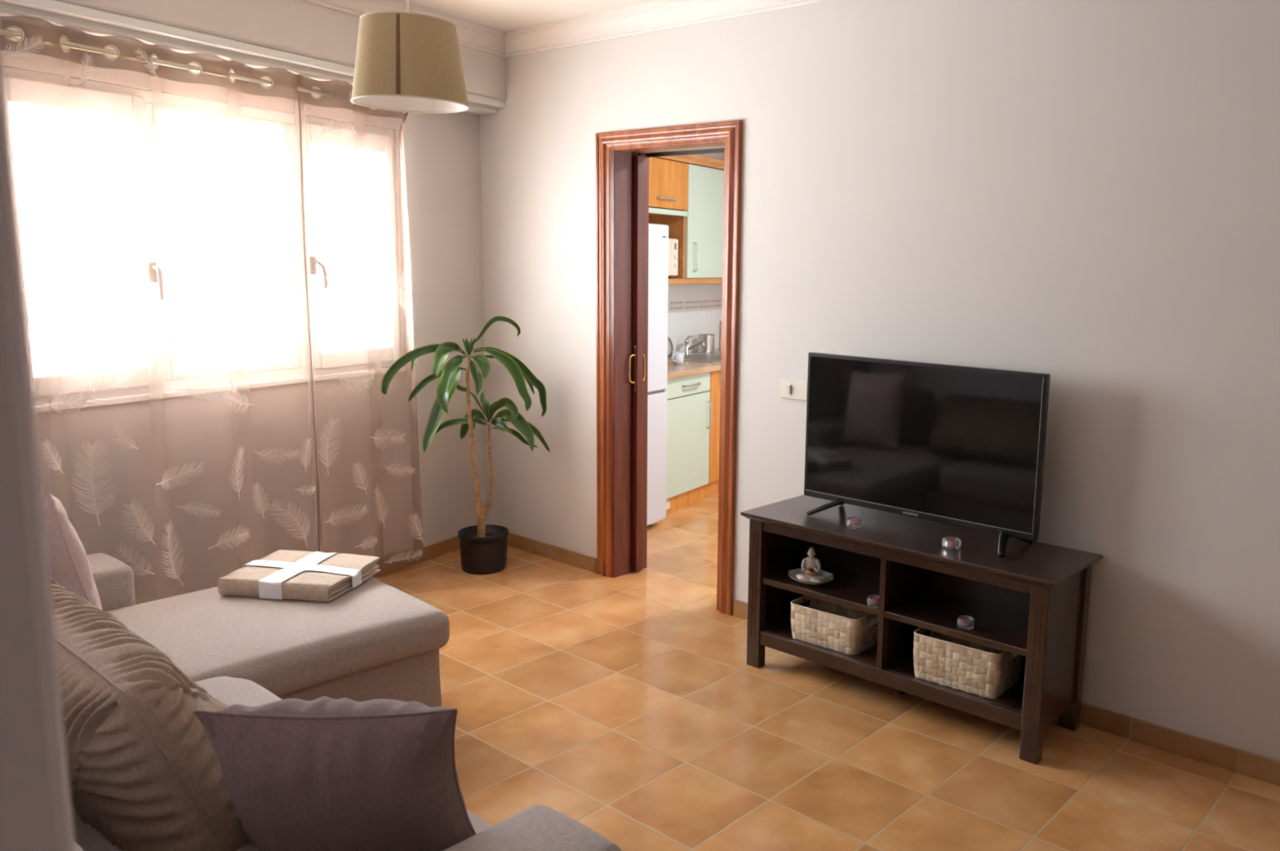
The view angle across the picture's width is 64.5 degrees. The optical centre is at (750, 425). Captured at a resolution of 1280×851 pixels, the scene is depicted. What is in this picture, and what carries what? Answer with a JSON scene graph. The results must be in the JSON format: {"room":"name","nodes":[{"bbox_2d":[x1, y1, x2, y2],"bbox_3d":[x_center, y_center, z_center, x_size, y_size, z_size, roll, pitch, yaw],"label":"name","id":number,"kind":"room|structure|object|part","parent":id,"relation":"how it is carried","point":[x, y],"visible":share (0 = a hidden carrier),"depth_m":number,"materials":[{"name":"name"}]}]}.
{"room":"living room","nodes":[
{"label":"living room","id":0,"kind":"room"},
{"bbox_2d":[0,53,75,850],"bbox_3d":[-1.854,-0.062,1.561,3.745,2.610,0.245,9,12,39],"label":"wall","id":1,"kind":"structure","parent":0,"point":[36,810],"depth_m":0.47,"materials":[{"name":"grey paint"}]},
{"bbox_2d":[0,28,724,604],"bbox_3d":[-1.503,-0.675,5.359,0.200,2.610,7.200,6,10,26],"label":"wall","id":2,"kind":"structure","parent":0,"point":[442,154],"depth_m":4.49,"materials":[{"name":"paint"}]},
{"bbox_2d":[1,66,406,413],"bbox_3d":[-2.116,-0.711,4.041,0.255,1.130,1.730,6,10,26],"label":"window","id":3,"kind":"structure","parent":2,"relation":"in","point":[24,88],"depth_m":3.81,"materials":[{"name":"white plastic"}]},
{"bbox_3d":[-2.342,-0.635,3.512,0.006,0.890,0.407,6,10,26],"label":"pane","id":4,"kind":"part","parent":3,"relation":"part of","materials":[{"name":"clear glass"}]},
{"bbox_3d":[-2.342,-0.640,3.511,0.067,1.050,0.497,6,10,26],"label":"sash","id":5,"kind":"part","parent":3,"relation":"part of","materials":[{"name":"white glass"}]},
{"bbox_3d":[-2.189,-0.534,3.705,0.053,0.135,0.028,6,10,26],"label":"handle","id":6,"kind":"part","parent":3,"relation":"part of","materials":[{"name":"grey plastic"}]},
{"bbox_3d":[-2.149,-0.168,4.140,0.208,0.024,1.730,6,10,26],"label":"sill","id":7,"kind":"part","parent":3,"relation":"part of","materials":[{"name":"white stone"}]},
{"bbox_2d":[151,102,299,380],"bbox_3d":[-2.090,-0.718,4.024,0.045,1.026,0.575,6,10,26],"label":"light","id":8,"kind":"object","parent":3,"relation":"attached to","point":[283,126],"depth_m":4.05,"materials":[{"name":"glass"}]},
{"bbox_3d":[-1.862,-0.659,4.331,0.066,0.136,0.036,1,9,-3],"label":"handle","id":9,"kind":"part","parent":3,"relation":"part of","materials":[{"name":"grey plastic"}]},
{"bbox_3d":[-1.814,-0.795,4.536,0.067,1.050,0.500,6,10,26],"label":"sash","id":10,"kind":"part","parent":3,"relation":"part of","materials":[{"name":"white plastic"}]},
{"bbox_2d":[0,28,420,115],"bbox_3d":[-2.137,-1.293,3.587,0.135,0.036,2.467,6,10,26],"label":"curtain rod","id":11,"kind":"object","parent":2,"relation":"attached to","point":[2,32],"visible":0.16,"depth_m":3.58,"materials":[{"name":"silver metal"}]},
{"bbox_2d":[0,15,319,599],"bbox_3d":[-2.247,-0.231,3.446,0.097,2.179,1.795,6,10,26],"label":"sheer curtain","id":12,"kind":"object","parent":11,"relation":"hanging from","point":[38,36],"visible":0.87,"depth_m":3.71,"materials":[{"name":"beige fabric"}]},
{"bbox_2d":[297,74,424,577],"bbox_3d":[-1.722,-0.397,4.516,0.160,2.174,0.680,6,10,26],"label":"sheer curtain","id":13,"kind":"object","parent":11,"relation":"hanging from","point":[342,91],"visible":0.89,"depth_m":4.49,"materials":[{"name":"beige fabric"}]},
{"bbox_2d":[0,0,505,114],"bbox_3d":[-2.025,-1.394,3.691,0.193,0.055,3.180,6,10,26],"label":"trim","id":14,"kind":"structure","parent":2,"relation":"attached to","point":[91,21],"depth_m":3.58,"materials":[{"name":"white plastic"}]},
{"bbox_2d":[56,0,506,101],"bbox_3d":[-2.052,-1.566,3.606,0.218,0.310,3.450,6,10,26],"label":"roller shutter box","id":15,"kind":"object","parent":2,"relation":"attached to","point":[297,27],"depth_m":3.86,"materials":[{"name":"paint"}]},
{"bbox_2d":[301,0,506,57],"bbox_3d":[-1.917,-1.658,3.550,0.056,0.105,3.300,6,10,26],"label":"trim","id":16,"kind":"structure","parent":2,"relation":"attached to","point":[470,34],"depth_m":4.51,"materials":[{"name":"white paint"}]},
{"bbox_2d":[373,536,460,578],"bbox_3d":[-2.143,0.795,4.146,0.012,0.073,3.088,6,10,26],"label":"baseboard","id":17,"kind":"structure","parent":2,"relation":"attached to","point":[439,548],"depth_m":5.15,"materials":[{"name":"tile"}]},
{"bbox_2d":[648,157,688,284],"bbox_3d":[-0.677,-1.261,6.227,0.366,0.760,0.626,6,10,26],"label":"upper cabinet","id":18,"kind":"object","parent":2,"relation":"attached to","point":[668,179],"visible":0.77,"depth_m":6.28,"materials":[{"name":"brown wood"}]},
{"bbox_3d":[-0.511,-1.392,6.164,0.038,0.014,0.203,6,10,26],"label":"handle","id":19,"kind":"part","parent":18,"relation":"part of","materials":[{"name":"silver metal"}]},
{"bbox_3d":[-0.554,-1.312,6.156,0.020,0.032,0.622,6,10,26],"label":"rail","id":20,"kind":"part","parent":18,"relation":"part of","materials":[{"name":"green laminate"}]},
{"bbox_3d":[-0.550,-1.477,6.129,0.020,0.290,0.622,6,10,26],"label":"flap door","id":21,"kind":"part","parent":18,"relation":"part of","materials":[{"name":"orange wood"}]},
{"bbox_2d":[668,238,678,278],"bbox_3d":[-0.685,-1.052,6.309,0.283,0.252,0.457,6,10,26],"label":"microwave oven","id":22,"kind":"object","parent":18,"relation":"in","point":[673,243],"visible":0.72,"depth_m":6.39,"materials":[{"name":"beige plastic"}]},
{"bbox_2d":[668,238,672,275],"bbox_3d":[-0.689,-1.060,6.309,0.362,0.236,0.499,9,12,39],"label":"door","id":23,"kind":"structure","parent":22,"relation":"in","point":[670,240],"depth_m":6.36,"materials":[{"name":"beige plastic"}]},
{"bbox_3d":[-0.489,-1.073,6.415,0.010,0.228,0.079,6,10,26],"label":"control panel","id":24,"kind":"part","parent":22,"relation":"part of","materials":[{"name":"beige plastic"}]},
{"bbox_2d":[667,308,721,312],"bbox_3d":[-0.492,-0.807,7.106,0.004,0.008,2.470,6,10,26],"label":"trim","id":25,"kind":"structure","parent":2,"relation":"attached to","point":[713,308],"depth_m":7.26,"materials":[{"name":"tile"}]},
{"bbox_2d":[667,299,721,310],"bbox_3d":[-0.492,-0.849,7.099,0.002,0.053,2.470,6,10,26],"label":"trim","id":26,"kind":"structure","parent":2,"relation":"attached to","point":[702,304],"depth_m":7.25,"materials":[{"name":"tile"}]},
{"bbox_2d":[667,283,722,352],"bbox_3d":[-0.499,-0.772,7.114,0.009,0.560,2.470,6,10,26],"label":"backsplash","id":27,"kind":"structure","parent":2,"relation":"attached to","point":[682,325],"depth_m":7.26,"materials":[{"name":"white tile"}]},
{"bbox_2d":[684,163,724,284],"bbox_3d":[-0.384,-1.348,6.798,0.364,0.760,0.669,6,10,26],"label":"upper cabinet","id":28,"kind":"object","parent":2,"relation":"attached to","point":[704,221],"visible":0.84,"depth_m":6.63,"materials":[{"name":"green wood"}]},
{"bbox_3d":[-0.357,-1.095,6.535,0.035,0.195,0.010,6,10,26],"label":"handle","id":29,"kind":"part","parent":28,"relation":"part of","materials":[{"name":"silver metal"}]},
{"bbox_3d":[-0.091,-1.440,7.400,0.333,0.760,0.678,6,10,26],"label":"upper cabinet","id":30,"kind":"object","parent":2,"relation":"attached to","visible":0},
{"bbox_2d":[654,154,724,170],"bbox_3d":[-0.354,-1.757,6.763,0.358,0.057,1.995,6,10,26],"label":"crown molding","id":31,"kind":"structure","parent":30,"relation":"on","point":[693,159],"depth_m":6.45,"materials":[{"name":"brown wood"}]},
{"bbox_2d":[404,0,660,31],"bbox_3d":[0.721,-1.542,2.502,8.600,0.120,9.800,9,12,39],"label":"ceiling","id":32,"kind":"structure","parent":0,"point":[504,15],"depth_m":4.42,"materials":[{"name":"white paint"}]},
{"bbox_2d":[351,0,469,113],"bbox_3d":[-1.055,-1.305,3.091,0.351,0.616,0.351,9,12,39],"label":"pendant lamp","id":33,"kind":"object","parent":32,"relation":"hanging from","point":[407,62],"visible":1,"depth_m":3.00,"materials":[{"name":"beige fabric"}]},
{"bbox_3d":[-1.052,-1.416,3.073,0.006,0.350,0.006,4,10,16],"label":"cord","id":34,"kind":"part","parent":33,"relation":"part of","materials":[{"name":"white plastic"}]},
{"bbox_2d":[374,493,1279,850],"bbox_3d":[0.662,1.152,2.941,8.600,0.120,9.800,9,12,39],"label":"floor","id":35,"kind":"structure","parent":0,"point":[629,708],"depth_m":3.23,"materials":[{"name":"tile"}]},
{"bbox_2d":[71,553,622,850],"bbox_3d":[-1.265,0.778,2.544,2.607,0.661,1.636,9,12,39],"label":"sofa","id":36,"kind":"object","parent":35,"relation":"on","point":[375,640],"visible":0.42,"depth_m":3.04,"materials":[{"name":"beige fabric"}]},
{"bbox_2d":[41,491,102,609],"bbox_3d":[-2.033,0.389,2.872,0.463,0.488,0.211,9,12,39],"label":"throw pillow","id":37,"kind":"object","parent":36,"relation":"on","point":[69,566],"visible":0.24,"depth_m":2.75,"materials":[{"name":"pink fabric"}]},
{"bbox_3d":[-1.713,0.832,1.995,2.094,0.611,0.215,9,12,39],"label":"backrest","id":38,"kind":"part","parent":36,"relation":"part of","materials":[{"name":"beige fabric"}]},
{"bbox_3d":[-2.393,0.719,3.015,0.262,0.476,0.936,9,12,39],"label":"armrest","id":39,"kind":"part","parent":36,"relation":"part of","materials":[{"name":"beige fabric"}]},
{"bbox_2d":[49,577,248,850],"bbox_3d":[-1.417,0.587,2.208,1.163,0.414,0.448,9,12,39],"label":"cushion","id":40,"kind":"object","parent":36,"relation":"on","point":[144,772],"visible":0.62,"depth_m":1.83,"materials":[{"name":"beige fabric"}]},
{"bbox_2d":[106,577,449,697],"bbox_3d":[-1.700,0.681,3.035,0.813,0.155,1.415,9,12,39],"label":"cushion","id":41,"kind":"object","parent":36,"relation":"on","point":[287,647],"depth_m":3.07,"materials":[{"name":"beige fabric"}]},
{"bbox_2d":[71,676,492,850],"bbox_3d":[-1.122,0.847,2.107,1.308,0.179,0.692,9,12,39],"label":"seat cushion","id":42,"kind":"object","parent":36,"relation":"on","point":[228,691],"depth_m":2.52,"materials":[{"name":"beige fabric"}]},
{"bbox_2d":[217,550,381,601],"bbox_3d":[-1.535,0.509,3.439,0.396,0.062,0.352,2,9,7],"label":"gift box","id":43,"kind":"object","parent":36,"relation":"on","point":[313,576],"visible":1,"depth_m":3.35,"materials":[{"name":"beige paper"}]},
{"bbox_2d":[194,696,475,850],"bbox_3d":[-0.751,0.658,1.862,0.450,0.351,0.267,1,9,-3],"label":"throw pillow","id":44,"kind":"object","parent":36,"relation":"on","point":[322,774],"visible":0.98,"depth_m":1.75,"materials":[{"name":"fabric"}]},
{"bbox_3d":[-0.592,0.999,1.537,0.258,0.478,0.899,9,12,39],"label":"armrest","id":45,"kind":"part","parent":36,"relation":"part of","materials":[{"name":"beige fabric"}]},
{"bbox_2d":[381,315,550,574],"bbox_3d":[-1.360,0.104,4.829,0.804,1.250,0.317,-4,10,-28],"label":"dracaena","id":46,"kind":"object","parent":35,"relation":"on","point":[483,547],"visible":1,"depth_m":4.86,"materials":[{"name":"green plant"}]},
{"bbox_2d":[457,524,508,574],"bbox_3d":[-1.324,0.616,4.981,0.243,0.193,0.243,9,12,39],"label":"pot","id":47,"kind":"object","parent":35,"relation":"on","point":[483,550],"depth_m":4.90,"materials":[{"name":"black plastic"}]},
{"bbox_2d":[647,223,668,525],"bbox_3d":[-0.858,-0.265,5.676,0.604,1.727,0.510,6,10,26],"label":"refrigerator","id":48,"kind":"object","parent":35,"relation":"on","point":[658,234],"visible":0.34,"depth_m":5.66,"materials":[{"name":"white metal"}]},
{"bbox_2d":[664,372,711,514],"bbox_3d":[-0.643,0.087,6.312,0.586,0.838,0.655,6,10,26],"label":"base cabinet","id":49,"kind":"object","parent":35,"relation":"on","point":[689,405],"visible":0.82,"depth_m":6.24,"materials":[{"name":"green wood"}]},
{"bbox_3d":[-0.415,-0.241,6.144,0.020,0.119,0.649,6,10,26],"label":"drawer","id":50,"kind":"part","parent":49,"relation":"part of","materials":[{"name":"green laminate"}]},
{"bbox_3d":[-0.359,-0.249,6.193,0.037,0.013,0.202,6,10,26],"label":"handle","id":51,"kind":"part","parent":49,"relation":"part of","materials":[{"name":"silver metal"}]},
{"bbox_2d":[667,348,720,379],"bbox_3d":[-0.300,-0.447,6.899,0.595,0.036,2.155,6,10,26],"label":"countertop","id":52,"kind":"structure","parent":49,"relation":"on","point":[687,368],"depth_m":6.28,"materials":[{"name":"laminate"}]},
{"bbox_2d":[671,351,684,364],"bbox_3d":[-0.465,-0.431,6.440,0.080,0.075,0.102,1,9,-4],"label":"cup","id":53,"kind":"object","parent":52,"relation":"on","point":[677,357],"visible":1,"depth_m":6.42,"materials":[{"name":"white ceramic"}]},
{"bbox_2d":[667,350,720,363],"bbox_3d":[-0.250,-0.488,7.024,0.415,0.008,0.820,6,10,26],"label":"sink","id":54,"kind":"object","parent":52,"relation":"in","point":[715,357],"visible":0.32,"depth_m":6.90,"materials":[{"name":"silver metal"}]},
{"bbox_2d":[667,336,673,357],"bbox_3d":[-0.565,-0.529,6.748,0.042,0.147,0.150,6,10,25],"label":"dish","id":55,"kind":"object","parent":54,"relation":"on","point":[670,347],"visible":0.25,"depth_m":6.79,"materials":[{"name":"white ceramic"}]},
{"bbox_2d":[671,354,720,361],"bbox_3d":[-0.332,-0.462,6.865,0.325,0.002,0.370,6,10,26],"label":"basin","id":56,"kind":"object","parent":54,"relation":"in","point":[704,357],"depth_m":6.87,"materials":[{"name":"grey metal"}]},
{"bbox_2d":[697,333,715,352],"bbox_3d":[-0.321,-0.593,7.237,0.122,0.128,0.122,6,10,26],"label":"holder","id":57,"kind":"object","parent":54,"relation":"on","point":[708,339],"visible":0.91,"depth_m":7.19,"materials":[{"name":"silver metal"}]},
{"bbox_2d":[683,335,705,355],"bbox_3d":[-0.405,-0.558,7.024,0.107,0.130,0.148,-8,13,-44],"label":"faucet","id":58,"kind":"object","parent":52,"relation":"on","point":[686,348],"visible":1,"depth_m":7.02,"materials":[{"name":"silver metal"}]},
{"bbox_3d":[-0.386,-0.556,7.020,0.133,0.070,0.026,3,9,10],"label":"spout","id":59,"kind":"part","parent":58,"relation":"part of","materials":[{"name":"silver metal"}]},
{"bbox_2d":[719,320,721,348],"bbox_3d":[-0.167,-0.707,7.754,0.018,0.209,0.280,6,10,26],"label":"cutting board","id":60,"kind":"object","parent":52,"relation":"on","point":[721,321],"visible":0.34,"depth_m":7.63,"materials":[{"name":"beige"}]},
{"bbox_3d":[-0.267,-0.068,6.417,0.035,0.185,0.010,6,10,26],"label":"handle","id":61,"kind":"part","parent":49,"relation":"part of","materials":[{"name":"silver metal"}]},
{"bbox_2d":[705,370,720,498],"bbox_3d":[-0.348,0.000,6.885,0.584,0.838,0.643,6,10,26],"label":"base cabinet","id":62,"kind":"object","parent":35,"relation":"on","point":[712,488],"visible":0.06,"depth_m":6.54,"materials":[{"name":"orange wood"}]},
{"bbox_3d":[-0.126,-0.027,6.767,0.020,0.729,0.638,6,10,26],"label":"cabinet door","id":63,"kind":"part","parent":62,"relation":"part of","materials":[{"name":"orange wood"}]},
{"bbox_2d":[740,494,1102,764],"bbox_3d":[0.555,0.675,3.596,1.229,0.605,0.396,9,12,39],"label":"tv stand","id":64,"kind":"object","parent":35,"relation":"on","point":[1031,602],"visible":0.89,"depth_m":3.47,"materials":[{"name":"brown wood"}]},
{"bbox_3d":[0.024,0.637,3.830,0.060,0.580,0.043,9,12,39],"label":"leg","id":65,"kind":"part","parent":64,"relation":"part of","materials":[{"name":"brown wood"}]},
{"bbox_3d":[0.116,0.573,3.946,0.018,0.485,0.264,9,12,39],"label":"panel","id":66,"kind":"part","parent":64,"relation":"part of","materials":[{"name":"brown wood"}]},
{"bbox_3d":[0.219,0.604,4.065,0.060,0.580,0.042,9,12,39],"label":"leg","id":67,"kind":"part","parent":64,"relation":"part of","materials":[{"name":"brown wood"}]},
{"bbox_2d":[788,568,833,585],"bbox_3d":[0.223,0.572,3.755,0.184,0.028,0.158,9,12,39],"label":"plate","id":68,"kind":"object","parent":64,"relation":"on","point":[793,573],"visible":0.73,"depth_m":3.77,"materials":[{"name":"beige ceramic"}]},
{"bbox_2d":[795,547,825,582],"bbox_3d":[0.222,0.518,3.736,0.111,0.125,0.071,3,9,11],"label":"figurine","id":69,"kind":"object","parent":68,"relation":"on","point":[811,563],"visible":0.92,"depth_m":3.73,"materials":[{"name":"ceramic"}]},
{"bbox_2d":[804,568,814,575],"bbox_3d":[0.219,0.544,3.724,0.039,0.018,0.039,3,9,11],"label":"bowl","id":70,"kind":"object","parent":69,"relation":"on","point":[807,571],"depth_m":3.71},
{"bbox_2d":[806,566,813,571],"bbox_3d":[0.219,0.532,3.722,0.030,0.022,0.029,3,9,11],"label":"candle","id":71,"kind":"object","parent":69,"relation":"on","point":[808,568],"depth_m":3.72,"materials":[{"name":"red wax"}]},
{"bbox_2d":[762,560,879,615],"bbox_3d":[0.336,0.597,3.770,0.547,0.023,0.330,9,12,39],"label":"shelf","id":72,"kind":"object","parent":64,"relation":"attached to","point":[851,584],"depth_m":3.75,"materials":[{"name":"brown wood"}]},
{"bbox_2d":[791,595,878,655],"bbox_3d":[0.326,0.732,3.757,0.300,0.140,0.232,8,12,36],"label":"woven basket","id":73,"kind":"object","parent":64,"relation":"on","point":[848,631],"visible":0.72,"depth_m":3.67,"materials":[{"name":"beige wicker"}]},
{"bbox_2d":[845,516,862,528],"bbox_3d":[0.371,0.349,3.595,0.057,0.031,0.057,5,10,22],"label":"tealight holder","id":74,"kind":"object","parent":64,"relation":"on","point":[853,522],"visible":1,"depth_m":3.57,"materials":[{"name":"clear glass"}]},
{"bbox_2d":[866,595,879,608],"bbox_3d":[0.433,0.614,3.510,0.057,0.031,0.057,9,12,39],"label":"tealight holder","id":75,"kind":"object","parent":64,"relation":"on","point":[873,601],"visible":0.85,"depth_m":3.49,"materials":[{"name":"clear glass"}]},
{"bbox_3d":[0.450,0.872,3.504,1.061,0.053,0.018,9,12,39],"label":"rail","id":76,"kind":"part","parent":64,"relation":"part of","materials":[{"name":"brown wood"}]},
{"bbox_2d":[763,614,1025,712],"bbox_3d":[0.557,0.836,3.630,1.121,0.018,0.318,9,12,39],"label":"shelf","id":77,"kind":"object","parent":64,"relation":"attached to","point":[899,671],"depth_m":3.51,"materials":[{"name":"brown wood"}]},
{"bbox_3d":[0.461,0.438,3.434,1.061,0.039,0.018,9,12,39],"label":"rail","id":78,"kind":"part","parent":64,"relation":"part of","materials":[{"name":"brown wood"}]},
{"bbox_3d":[0.664,0.619,3.721,1.121,0.480,0.006,9,12,39],"label":"panel","id":79,"kind":"part","parent":64,"relation":"part of","materials":[{"name":"brown wood"}]},
{"bbox_2d":[804,352,1050,557],"bbox_3d":[0.574,0.074,3.550,0.944,0.595,0.236,9,12,39],"label":"television","id":80,"kind":"object","parent":64,"relation":"on","point":[958,446],"visible":1,"depth_m":3.50,"materials":[{"name":"black plastic"}]},
{"bbox_2d":[942,537,960,550],"bbox_3d":[0.670,0.394,3.358,0.057,0.031,0.057,7,11,33],"label":"tealight holder","id":81,"kind":"object","parent":64,"relation":"on","point":[948,543],"visible":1,"depth_m":3.34,"materials":[{"name":"clear glass"}]},
{"bbox_2d":[884,589,1029,657],"bbox_3d":[0.778,0.665,3.414,0.552,0.023,0.330,9,12,39],"label":"shelf","id":82,"kind":"object","parent":64,"relation":"attached to","point":[999,624],"depth_m":3.43,"materials":[{"name":"brown wood"}]},
{"bbox_2d":[956,615,974,629],"bbox_3d":[0.710,0.651,3.323,0.057,0.031,0.057,3,9,10],"label":"tealight holder","id":83,"kind":"object","parent":64,"relation":"on","point":[963,622],"visible":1,"depth_m":3.30,"materials":[{"name":"clear glass"}]},
{"bbox_2d":[913,627,1022,699],"bbox_3d":[0.739,0.784,3.424,0.316,0.159,0.240,8,11,36],"label":"woven basket","id":84,"kind":"object","parent":64,"relation":"on","point":[980,670],"visible":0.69,"depth_m":3.33,"materials":[{"name":"beige wicker"}]},
{"bbox_3d":[0.890,0.771,3.131,0.060,0.580,0.043,9,12,39],"label":"leg","id":85,"kind":"part","parent":64,"relation":"part of","materials":[{"name":"brown wood"}]},
{"bbox_3d":[0.996,0.708,3.235,0.018,0.485,0.264,9,12,39],"label":"panel","id":86,"kind":"part","parent":64,"relation":"part of","materials":[{"name":"brown wood"}]},
{"bbox_3d":[1.085,0.737,3.366,0.060,0.580,0.042,9,12,39],"label":"leg","id":87,"kind":"part","parent":64,"relation":"part of","materials":[{"name":"brown wood"}]},
{"bbox_2d":[480,0,1279,761],"bbox_3d":[1.468,-0.245,3.129,7.520,2.610,0.220,9,12,39],"label":"wall","id":88,"kind":"structure","parent":0,"point":[1085,194],"depth_m":3.39,"materials":[{"name":"paint"}]},
{"bbox_2d":[504,0,832,57],"bbox_3d":[1.532,-1.446,2.722,7.200,0.105,0.056,9,12,39],"label":"trim","id":89,"kind":"structure","parent":88,"relation":"attached to","point":[662,15],"depth_m":4.37,"materials":[{"name":"white paint"}]},
{"bbox_2d":[595,120,742,615],"bbox_3d":[-0.534,-0.301,4.782,1.421,2.101,0.264,9,12,39],"label":"door frame","id":90,"kind":"structure","parent":88,"relation":"in","point":[622,178],"depth_m":4.69,"materials":[{"name":"brown wood"}]},
{"bbox_3d":[-0.566,-0.271,4.798,0.013,0.223,0.040,9,12,39],"label":"handle","id":91,"kind":"part","parent":90,"relation":"part of","materials":[{"name":"gold metal"}]},
{"bbox_3d":[-0.526,-0.281,4.869,0.013,0.223,0.040,9,12,39],"label":"handle","id":92,"kind":"part","parent":90,"relation":"part of","materials":[{"name":"gold metal"}]},
{"bbox_2d":[780,378,807,400],"bbox_3d":[0.171,-0.144,4.062,0.136,0.078,0.020,9,12,39],"label":"light switch","id":93,"kind":"object","parent":88,"relation":"attached to","point":[789,388],"visible":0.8,"depth_m":4.06,"materials":[{"name":"beige plastic"}]},
{"bbox_2d":[506,532,1279,786],"bbox_3d":[1.418,1.028,3.204,7.388,0.073,0.012,9,12,39],"label":"baseboard","id":94,"kind":"structure","parent":88,"relation":"attached to","point":[1249,764],"depth_m":3.29,"materials":[{"name":"tile"}]}
]}

